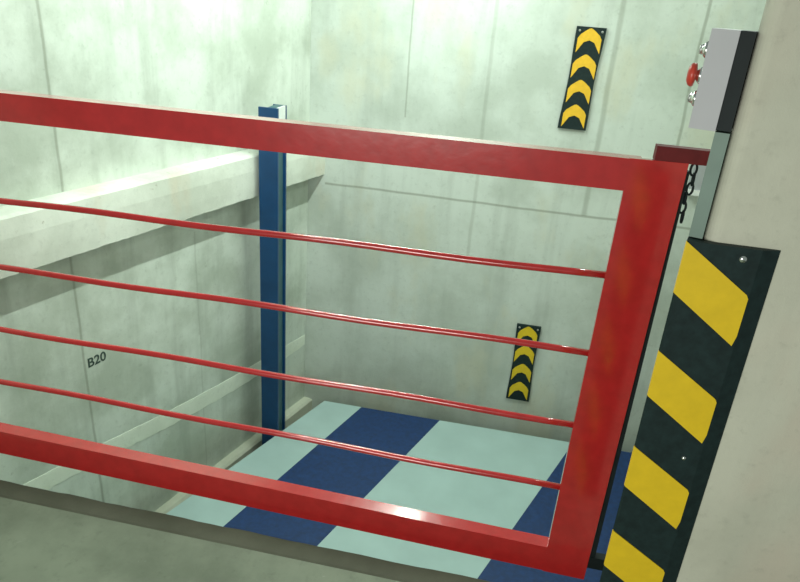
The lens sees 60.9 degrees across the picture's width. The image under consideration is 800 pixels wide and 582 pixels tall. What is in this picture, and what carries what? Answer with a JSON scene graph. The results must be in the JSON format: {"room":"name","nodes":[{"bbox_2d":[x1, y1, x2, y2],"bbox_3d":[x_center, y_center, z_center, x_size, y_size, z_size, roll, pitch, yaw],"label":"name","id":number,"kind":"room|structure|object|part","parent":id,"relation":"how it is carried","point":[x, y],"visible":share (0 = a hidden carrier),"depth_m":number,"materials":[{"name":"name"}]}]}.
{"room":"parking garage","nodes":[
{"label":"parking garage","id":0,"kind":"room"},
{"bbox_2d":[0,0,310,511],"bbox_3d":[-1.980,0.056,2.287,0.250,4.220,5.908,16,26,24],"label":"wall","id":1,"kind":"structure","parent":0,"point":[240,57],"depth_m":3.34,"materials":[{"name":"concrete"}]},
{"bbox_2d":[88,352,105,367],"bbox_3d":[-1.457,0.328,3.270,0.001,0.050,0.102,16,26,24],"label":"lettering","id":2,"kind":"object","parent":1,"relation":"attached to","point":[104,353],"depth_m":3.27},
{"bbox_2d":[0,149,324,278],"bbox_3d":[-1.823,-0.001,2.162,0.120,0.246,5.474,16,26,24],"label":"concrete beam","id":3,"kind":"structure","parent":1,"relation":"attached to","point":[30,237],"depth_m":3.09,"materials":[{"name":"concrete"}]},
{"bbox_2d":[23,335,304,489],"bbox_3d":[-1.271,0.672,3.891,0.013,0.278,2.463,16,26,24],"label":"trim","id":4,"kind":"structure","parent":1,"relation":"attached to","point":[59,474],"depth_m":3.81,"materials":[{"name":"grey concrete"}]},
{"bbox_2d":[154,397,311,513],"bbox_3d":[-1.382,1.390,4.020,0.070,0.280,2.876,16,26,24],"label":"trim","id":5,"kind":"structure","parent":1,"relation":"attached to","point":[303,406],"depth_m":4.54,"materials":[{"name":"concrete"}]},
{"bbox_2d":[0,497,399,581],"bbox_3d":[-0.446,1.339,0.885,5.155,0.220,2.405,8,24,9],"label":"floor","id":6,"kind":"structure","parent":0,"point":[38,543],"depth_m":1.91,"materials":[{"name":"concrete"}]},
{"bbox_2d":[304,0,765,452],"bbox_3d":[0.699,-0.645,4.363,2.604,4.220,0.250,8,24,9],"label":"wall","id":7,"kind":"structure","parent":0,"point":[493,70],"depth_m":4.27,"materials":[{"name":"concrete"}]},
{"bbox_2d":[506,323,540,401],"bbox_3d":[0.844,0.497,4.663,0.163,0.583,0.022,8,24,9],"label":"guard","id":8,"kind":"object","parent":7,"relation":"attached to","point":[519,385],"visible":0.93,"depth_m":4.66,"materials":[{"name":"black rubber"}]},
{"bbox_2d":[557,26,606,130],"bbox_3d":[1.040,-1.212,3.900,0.179,0.565,0.022,8,24,9],"label":"guard","id":9,"kind":"object","parent":7,"relation":"attached to","point":[589,41],"visible":1,"depth_m":3.89,"materials":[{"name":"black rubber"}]},
{"bbox_2d":[688,165,705,195],"bbox_3d":[1.768,-0.667,3.951,0.152,0.226,0.062,8,24,9],"label":"junction box","id":10,"kind":"object","parent":7,"relation":"attached to","point":[701,169],"visible":0.18,"depth_m":3.95,"materials":[{"name":"grey plastic"}]},
{"bbox_2d":[676,0,799,581],"bbox_3d":[1.563,0.093,2.837,1.565,4.220,3.235,8,24,9],"label":"wall","id":11,"kind":"structure","parent":0,"point":[746,528],"depth_m":1.25,"materials":[{"name":"concrete"}]},
{"bbox_2d":[0,480,489,581],"bbox_3d":[-0.719,0.789,2.091,2.583,0.219,0.088,8,24,9],"label":"floor edge","id":12,"kind":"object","parent":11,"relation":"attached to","point":[363,564],"depth_m":2.01,"materials":[{"name":"concrete"}]},
{"bbox_2d":[0,90,710,579],"bbox_3d":[-0.459,0.102,1.868,2.290,1.230,0.043,8,24,9],"label":"gate","id":13,"kind":"object","parent":11,"relation":"attached to","point":[653,190],"visible":0.99,"depth_m":1.72,"materials":[{"name":"red metal"}]},
{"bbox_3d":[-0.526,0.601,2.094,1.994,0.123,0.042,8,24,9],"label":"rail","id":14,"kind":"part","parent":13,"relation":"part of","materials":[{"name":"red metal"}]},
{"bbox_3d":[-0.525,0.388,1.998,1.984,0.032,0.018,8,24,9],"label":"rod","id":15,"kind":"part","parent":13,"relation":"part of","materials":[{"name":"red paint"}]},
{"bbox_3d":[-0.511,0.210,1.920,1.984,0.026,0.018,8,24,9],"label":"rod","id":16,"kind":"part","parent":13,"relation":"part of","materials":[{"name":"red paint"}]},
{"bbox_3d":[-0.496,0.022,1.838,1.984,0.039,0.018,8,24,9],"label":"rod","id":17,"kind":"part","parent":13,"relation":"part of","materials":[{"name":"red paint"}]},
{"bbox_3d":[-0.481,-0.167,1.755,1.984,0.044,0.018,8,24,9],"label":"rod","id":18,"kind":"part","parent":13,"relation":"part of","materials":[{"name":"red paint"}]},
{"bbox_3d":[-0.448,-0.396,1.656,1.994,0.083,0.042,8,24,9],"label":"rail","id":19,"kind":"part","parent":13,"relation":"part of","materials":[{"name":"red metal"}]},
{"bbox_2d":[680,164,697,223],"bbox_3d":[0.634,-0.215,1.499,0.020,0.139,0.019,-10,28,-30],"label":"chain","id":20,"kind":"object","parent":13,"relation":"hanging from","point":[693,175],"visible":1,"depth_m":1.49,"materials":[{"name":"black metal"}]},
{"bbox_2d":[600,233,780,581],"bbox_3d":[0.551,0.378,1.439,0.158,1.048,0.134,8,24,9],"label":"guard","id":21,"kind":"object","parent":11,"relation":"attached to","point":[720,292],"visible":0.99,"depth_m":1.30,"materials":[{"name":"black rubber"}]},
{"bbox_2d":[689,130,731,238],"bbox_3d":[0.538,-0.186,1.182,0.023,0.183,0.048,16,26,24],"label":"conduit","id":22,"kind":"object","parent":11,"relation":"attached to","point":[721,139],"visible":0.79,"depth_m":1.16,"materials":[{"name":"grey metal"}]},
{"bbox_2d":[686,28,757,131],"bbox_3d":[0.529,-0.356,1.141,0.090,0.157,0.086,16,26,24],"label":"control box","id":23,"kind":"object","parent":11,"relation":"attached to","point":[727,54],"visible":1,"depth_m":1.10,"materials":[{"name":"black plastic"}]},
{"bbox_3d":[-0.147,1.746,3.905,3.439,0.100,2.730,8,24,9],"label":"floor","id":24,"kind":"structure","parent":0,"visible":0},
{"bbox_2d":[258,104,286,444],"bbox_3d":[-0.781,0.141,4.194,0.110,2.509,0.140,8,24,9],"label":"steel post","id":25,"kind":"object","parent":24,"relation":"on","point":[272,165],"visible":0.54,"depth_m":4.05,"materials":[{"name":"blue metal"}]},
{"bbox_3d":[-0.649,-0.948,3.707,0.012,0.110,0.108,8,24,9],"label":"plate","id":26,"kind":"part","parent":25,"relation":"part of","materials":[{"name":"white plastic"}]},
{"bbox_2d":[166,401,631,581],"bbox_3d":[-0.106,1.532,3.737,3.180,0.430,2.426,8,24,9],"label":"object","id":27,"kind":"structure","parent":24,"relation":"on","point":[523,507],"depth_m":4.10,"materials":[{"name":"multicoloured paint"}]}
]}

